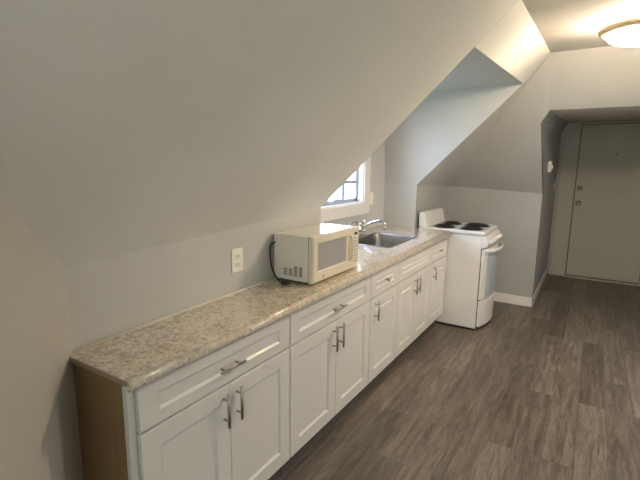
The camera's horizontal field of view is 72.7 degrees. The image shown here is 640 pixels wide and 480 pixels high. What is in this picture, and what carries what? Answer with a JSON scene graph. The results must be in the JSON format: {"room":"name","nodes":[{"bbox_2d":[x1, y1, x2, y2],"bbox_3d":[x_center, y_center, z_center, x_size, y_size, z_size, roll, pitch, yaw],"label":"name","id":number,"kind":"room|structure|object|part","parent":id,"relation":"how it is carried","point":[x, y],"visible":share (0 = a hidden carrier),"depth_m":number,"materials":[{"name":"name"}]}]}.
{"room":"attic kitchen","nodes":[
{"label":"attic kitchen","id":0,"kind":"room"},
{"bbox_2d":[0,196,83,479],"bbox_3d":[-0.694,0.335,0.756,0.061,2.177,1.468,-2,10,-14],"label":"wall","id":1,"kind":"structure","parent":0,"point":[40,437],"depth_m":1.16,"materials":[{"name":"beige paint"}]},
{"bbox_2d":[66,208,320,348],"bbox_3d":[-0.452,0.534,2.224,0.060,1.283,1.598,7,12,31],"label":"wall","id":2,"kind":"structure","parent":0,"point":[109,297],"depth_m":1.79,"materials":[{"name":"grey paint"}]},
{"bbox_2d":[231,248,242,272],"bbox_3d":[-0.407,0.100,2.144,0.009,0.118,0.078,7,12,31],"label":"electrical outlet","id":3,"kind":"object","parent":2,"relation":"attached to","point":[236,254],"visible":1,"depth_m":2.14,"materials":[{"name":"white plastic"}]},
{"bbox_2d":[235,261,240,267],"bbox_3d":[-0.405,0.121,2.147,0.004,0.028,0.034,7,12,31],"label":"receptacle","id":4,"kind":"object","parent":3,"relation":"attached to","point":[237,263],"depth_m":2.15,"materials":[{"name":"grey plastic"}]},
{"bbox_2d":[0,0,567,296],"bbox_3d":[0.392,-0.085,2.429,1.130,2.453,9.700,7,12,31],"label":"wall","id":5,"kind":"structure","parent":0,"point":[127,126],"depth_m":1.29,"materials":[{"name":"paint"}]},
{"bbox_2d":[532,267,547,306],"bbox_3d":[2.863,0.575,5.639,0.014,0.105,1.834,7,12,31],"label":"baseboard","id":6,"kind":"structure","parent":5,"relation":"attached to","point":[535,295],"depth_m":5.46,"materials":[{"name":"white paint"}]},
{"bbox_2d":[548,161,552,171],"bbox_3d":[2.615,-0.830,4.924,0.048,0.123,0.100,7,12,31],"label":"thermostat","id":7,"kind":"object","parent":5,"relation":"attached to","point":[550,166],"visible":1,"depth_m":4.89,"materials":[{"name":"white plastic"}]},
{"bbox_2d":[321,141,384,229],"bbox_3d":[0.116,-0.213,3.751,0.160,2.240,1.765,7,12,31],"label":"wall","id":8,"kind":"structure","parent":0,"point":[377,179],"depth_m":4.23,"materials":[{"name":"grey paint"}]},
{"bbox_2d":[321,156,370,221],"bbox_3d":[0.120,-0.683,3.648,0.178,0.994,1.056,7,12,31],"label":"window","id":9,"kind":"structure","parent":8,"relation":"attached to","point":[357,202],"depth_m":3.96,"materials":[{"name":"white paint"}]},
{"bbox_3d":[0.124,-0.674,3.648,0.034,0.751,0.796,7,12,31],"label":"sash","id":10,"kind":"part","parent":9,"relation":"part of","materials":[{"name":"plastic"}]},
{"bbox_2d":[370,192,372,204],"bbox_3d":[0.497,-0.398,4.166,0.016,0.118,0.074,7,12,31],"label":"wall switch","id":11,"kind":"object","parent":8,"relation":"attached to","point":[371,193],"visible":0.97,"depth_m":4.16,"materials":[{"name":"white plastic"}]},
{"bbox_2d":[415,184,449,227],"bbox_3d":[1.212,0.051,4.838,0.060,1.371,1.138,7,12,31],"label":"wall","id":12,"kind":"structure","parent":0,"point":[428,197],"depth_m":4.64,"materials":[{"name":"grey paint"}]},
{"bbox_2d":[383,84,522,226],"bbox_3d":[1.156,-0.253,4.107,1.225,2.223,0.095,7,12,31],"label":"wall","id":13,"kind":"structure","parent":0,"point":[443,119],"depth_m":4.07,"materials":[{"name":"grey paint"}]},
{"bbox_2d":[279,273,639,479],"bbox_3d":[1.321,1.257,2.123,4.200,0.060,10.000,7,12,31],"label":"floor","id":14,"kind":"structure","parent":0,"point":[549,389],"depth_m":2.90,"materials":[{"name":"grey wood"}]},
{"bbox_2d":[73,315,289,479],"bbox_3d":[-0.487,0.803,1.811,0.362,0.895,0.826,7,12,31],"label":"base cabinet","id":15,"kind":"object","parent":14,"relation":"on","point":[223,414],"visible":0.85,"depth_m":1.59,"materials":[{"name":"white paint"}]},
{"bbox_3d":[-0.734,0.856,1.491,0.286,0.895,0.007,7,12,31],"label":"panel","id":16,"kind":"part","parent":15,"relation":"part of","materials":[{"name":"brown wood"}]},
{"bbox_3d":[-0.470,0.874,1.587,0.019,0.578,0.397,7,12,31],"label":"door","id":17,"kind":"part","parent":15,"relation":"part of","materials":[{"name":"white paint"}]},
{"bbox_3d":[-0.359,0.477,1.690,0.019,0.154,0.797,7,12,31],"label":"drawer","id":18,"kind":"part","parent":15,"relation":"part of","materials":[{"name":"white paint"}]},
{"bbox_3d":[-0.358,0.658,1.677,0.034,0.140,0.011,7,12,31],"label":"handle","id":19,"kind":"part","parent":15,"relation":"part of","materials":[{"name":"silver metal"}]},
{"bbox_3d":[-0.339,0.486,1.674,0.034,0.012,0.132,7,12,31],"label":"handle","id":20,"kind":"part","parent":15,"relation":"part of","materials":[{"name":"silver metal"}]},
{"bbox_3d":[-0.320,0.648,1.737,0.034,0.140,0.011,7,12,31],"label":"handle","id":21,"kind":"part","parent":15,"relation":"part of","materials":[{"name":"silver metal"}]},
{"bbox_3d":[-0.258,0.818,1.922,0.019,0.578,0.397,7,12,31],"label":"door","id":22,"kind":"part","parent":15,"relation":"part of","materials":[{"name":"white paint"}]},
{"bbox_2d":[281,276,370,476],"bbox_3d":[-0.036,0.684,2.522,0.362,0.895,0.869,7,12,31],"label":"base cabinet","id":23,"kind":"object","parent":14,"relation":"on","point":[329,346],"visible":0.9,"depth_m":2.37,"materials":[{"name":"white paint"}]},
{"bbox_2d":[69,225,450,392],"bbox_3d":[0.045,0.149,2.881,0.695,0.073,3.412,7,12,31],"label":"countertop","id":24,"kind":"structure","parent":23,"relation":"on","point":[133,358],"depth_m":1.77,"materials":[{"name":"beige laminate"}]},
{"bbox_2d":[269,223,358,284],"bbox_3d":[-0.019,0.070,2.492,0.294,0.262,0.573,7,12,31],"label":"microwave","id":25,"kind":"object","parent":24,"relation":"on","point":[312,254],"visible":1,"depth_m":2.35,"materials":[{"name":"beige paint"}]},
{"bbox_3d":[-0.224,0.116,2.339,0.113,0.215,0.041,10,14,43],"label":"power cord","id":26,"kind":"part","parent":25,"relation":"part of","materials":[{"name":"black rubber"}]},
{"bbox_3d":[0.066,0.078,2.423,0.028,0.251,0.430,7,12,31],"label":"door","id":27,"kind":"part","parent":25,"relation":"part of","materials":[{"name":"beige plastic"}]},
{"bbox_3d":[0.186,0.047,2.568,0.029,0.158,0.015,7,12,31],"label":"door handle","id":28,"kind":"part","parent":25,"relation":"part of","materials":[{"name":"beige plastic"}]},
{"bbox_3d":[0.203,0.042,2.639,0.028,0.251,0.083,7,12,31],"label":"control panel","id":29,"kind":"part","parent":25,"relation":"part of","materials":[{"name":"beige plastic"}]},
{"bbox_2d":[349,219,386,235],"bbox_3d":[0.429,-0.104,3.735,0.280,0.152,0.259,7,12,31],"label":"kitchen faucet","id":30,"kind":"object","parent":24,"relation":"on","point":[362,231],"visible":0.91,"depth_m":3.77,"materials":[{"name":"silver metal"}]},
{"bbox_3d":[0.303,-0.143,3.748,0.048,0.050,0.160,9,13,39],"label":"lever","id":31,"kind":"part","parent":30,"relation":"part of","materials":[{"name":"silver metal"}]},
{"bbox_3d":[0.450,-0.124,3.743,0.259,0.115,0.028,6,11,25],"label":"spout","id":32,"kind":"part","parent":30,"relation":"part of","materials":[{"name":"silver metal"}]},
{"bbox_2d":[358,232,415,247],"bbox_3d":[0.518,0.077,3.641,0.403,0.179,0.615,7,12,31],"label":"sink","id":33,"kind":"object","parent":24,"relation":"in","point":[377,239],"visible":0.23,"depth_m":3.88,"materials":[{"name":"silver metal"}]},
{"bbox_3d":[-0.035,0.758,2.275,0.019,0.578,0.430,7,12,31],"label":"door","id":34,"kind":"part","parent":23,"relation":"part of","materials":[{"name":"white paint"}]},
{"bbox_3d":[0.085,0.360,2.391,0.019,0.154,0.864,7,12,31],"label":"drawer","id":35,"kind":"part","parent":23,"relation":"part of","materials":[{"name":"white paint"}]},
{"bbox_3d":[0.086,0.541,2.378,0.034,0.140,0.011,7,12,31],"label":"handle","id":36,"kind":"part","parent":23,"relation":"part of","materials":[{"name":"silver metal"}]},
{"bbox_3d":[0.105,0.369,2.375,0.034,0.012,0.132,7,12,31],"label":"handle","id":37,"kind":"part","parent":23,"relation":"part of","materials":[{"name":"silver metal"}]},
{"bbox_3d":[0.124,0.531,2.438,0.034,0.140,0.011,7,12,31],"label":"handle","id":38,"kind":"part","parent":23,"relation":"part of","materials":[{"name":"silver metal"}]},
{"bbox_3d":[0.195,0.698,2.637,0.019,0.578,0.430,7,12,31],"label":"door","id":39,"kind":"part","parent":23,"relation":"part of","materials":[{"name":"white paint"}]},
{"bbox_2d":[359,262,398,399],"bbox_3d":[0.316,0.591,3.077,0.362,0.895,0.453,7,12,31],"label":"base cabinet","id":40,"kind":"object","parent":14,"relation":"on","point":[384,286],"visible":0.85,"depth_m":2.98,"materials":[{"name":"white paint"}]},
{"bbox_3d":[0.374,0.458,2.829,0.034,0.135,0.011,7,12,31],"label":"handle","id":41,"kind":"part","parent":40,"relation":"part of","materials":[{"name":"silver metal"}]},
{"bbox_3d":[0.432,0.635,3.011,0.019,0.578,0.448,7,12,31],"label":"door","id":42,"kind":"part","parent":40,"relation":"part of","materials":[{"name":"white paint"}]},
{"bbox_3d":[0.437,0.267,2.946,0.019,0.154,0.448,7,12,31],"label":"drawer","id":43,"kind":"part","parent":40,"relation":"part of","materials":[{"name":"white paint"}]},
{"bbox_2d":[387,246,431,371],"bbox_3d":[0.638,0.506,3.585,0.362,0.895,0.756,7,12,31],"label":"base cabinet","id":44,"kind":"object","parent":14,"relation":"on","point":[414,272],"visible":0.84,"depth_m":3.46,"materials":[{"name":"white paint"}]},
{"bbox_3d":[0.655,0.577,3.361,0.019,0.578,0.374,7,12,31],"label":"door","id":45,"kind":"part","parent":44,"relation":"part of","materials":[{"name":"white paint"}]},
{"bbox_3d":[0.759,0.182,3.454,0.019,0.154,0.751,7,12,31],"label":"false drawer","id":46,"kind":"part","parent":44,"relation":"part of","materials":[{"name":"white paint"}]},
{"bbox_3d":[0.761,0.363,3.441,0.034,0.140,0.011,7,12,31],"label":"handle","id":47,"kind":"part","parent":44,"relation":"part of","materials":[{"name":"silver metal"}]},
{"bbox_3d":[0.855,0.524,3.676,0.019,0.578,0.374,7,12,31],"label":"door","id":48,"kind":"part","parent":44,"relation":"part of","materials":[{"name":"white paint"}]},
{"bbox_2d":[420,239,446,339],"bbox_3d":[0.963,0.420,4.096,0.362,0.895,0.460,7,12,31],"label":"base cabinet","id":49,"kind":"object","parent":14,"relation":"on","point":[438,258],"visible":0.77,"depth_m":4.00,"materials":[{"name":"white paint"}]},
{"bbox_3d":[1.079,0.465,4.030,0.019,0.578,0.455,7,12,31],"label":"door","id":50,"kind":"part","parent":49,"relation":"part of","materials":[{"name":"white paint"}]},
{"bbox_3d":[1.084,0.096,3.965,0.019,0.154,0.455,7,12,31],"label":"drawer","id":51,"kind":"part","parent":49,"relation":"part of","materials":[{"name":"white paint"}]},
{"bbox_2d":[419,207,503,329],"bbox_3d":[1.446,0.262,4.435,0.740,1.102,0.615,7,12,31],"label":"electric stove","id":52,"kind":"object","parent":14,"relation":"on","point":[472,248],"visible":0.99,"depth_m":4.16,"materials":[{"name":"white metal"}]},
{"bbox_2d":[419,221,497,235],"bbox_3d":[1.405,-0.127,4.396,0.632,0.036,0.615,7,12,31],"label":"cooktop","id":53,"kind":"object","parent":52,"relation":"in","point":[456,228],"depth_m":4.26,"materials":[{"name":"white metal"}]},
{"bbox_3d":[1.468,-0.110,4.205,0.212,0.008,0.212,7,12,31],"label":"burner","id":54,"kind":"part","parent":52,"relation":"part of","materials":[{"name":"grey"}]},
{"bbox_3d":[1.681,0.663,4.353,0.078,0.257,0.599,7,12,31],"label":"storage drawer","id":55,"kind":"part","parent":52,"relation":"part of","materials":[{"name":"white metal"}]},
{"bbox_3d":[1.686,0.289,4.287,0.078,0.483,0.599,7,12,31],"label":"oven door","id":56,"kind":"part","parent":52,"relation":"part of","materials":[{"name":"white metal"}]},
{"bbox_3d":[1.688,0.308,4.290,0.080,0.421,0.497,7,12,31],"label":"door glass","id":57,"kind":"part","parent":52,"relation":"part of","materials":[{"name":"grey"}]},
{"bbox_3d":[1.675,-0.017,4.243,0.059,0.121,0.607,7,12,31],"label":"control panel","id":58,"kind":"part","parent":52,"relation":"part of","materials":[{"name":"white metal"}]},
{"bbox_3d":[1.717,0.068,4.231,0.108,0.038,0.611,7,12,31],"label":"door handle","id":59,"kind":"part","parent":52,"relation":"part of","materials":[{"name":"white metal"}]},
{"bbox_2d":[433,47,522,90],"bbox_3d":[0.697,-1.211,3.170,1.225,0.144,1.690,7,12,31],"label":"ceiling","id":60,"kind":"structure","parent":0,"point":[475,69],"depth_m":3.08,"materials":[{"name":"grey paint"}]},
{"bbox_2d":[418,56,547,185],"bbox_3d":[1.274,-1.053,4.204,0.735,1.138,1.799,0,10,-6],"label":"wall","id":61,"kind":"structure","parent":0,"point":[448,169],"depth_m":4.19,"materials":[{"name":"grey paint"}]},
{"bbox_2d":[447,186,541,297],"bbox_3d":[2.911,0.162,4.496,3.200,1.315,0.060,7,12,31],"label":"wall","id":62,"kind":"structure","parent":0,"point":[516,215],"depth_m":4.92,"materials":[{"name":"grey paint"}]},
{"bbox_2d":[494,292,532,306],"bbox_3d":[2.883,0.763,4.569,3.200,0.105,0.014,7,12,31],"label":"baseboard","id":63,"kind":"structure","parent":62,"relation":"attached to","point":[500,297],"depth_m":4.97,"materials":[{"name":"white paint"}]},
{"bbox_2d":[450,46,639,193],"bbox_3d":[2.552,-0.918,3.699,3.200,1.175,1.450,7,12,31],"label":"wall","id":64,"kind":"structure","parent":0,"point":[509,158],"depth_m":3.65,"materials":[{"name":"grey paint"}]},
{"bbox_2d":[522,0,639,52],"bbox_3d":[0.463,-0.775,0.324,1.040,0.382,6.450,7,12,31],"label":"ceiling","id":65,"kind":"structure","parent":0,"point":[563,25],"depth_m":2.36,"materials":[{"name":"white paint"}]},
{"bbox_2d":[598,15,639,46],"bbox_3d":[1.759,-1.151,2.399,0.384,0.140,0.384,7,12,31],"label":"ceiling light","id":66,"kind":"object","parent":65,"relation":"attached to","point":[625,32],"visible":1,"depth_m":2.35,"materials":[{"name":"white glass"}]},
{"bbox_2d":[547,120,630,273],"bbox_3d":[3.898,-0.557,5.962,1.300,2.250,0.060,7,12,31],"label":"wall","id":67,"kind":"structure","parent":0,"point":[563,131],"depth_m":6.24,"materials":[{"name":"grey paint"}]},
{"bbox_2d":[549,120,639,285],"bbox_3d":[3.869,-0.499,5.892,1.155,2.160,0.103,7,12,31],"label":"door","id":68,"kind":"structure","parent":67,"relation":"in","point":[596,237],"depth_m":5.94,"materials":[{"name":"taupe grey paint"}]},
{"bbox_2d":[551,106,639,121],"bbox_3d":[3.160,-1.350,4.604,1.060,0.188,2.770,7,12,31],"label":"ceiling","id":69,"kind":"structure","parent":0,"point":[625,113],"depth_m":4.36,"materials":[{"name":"white paint"}]}
]}

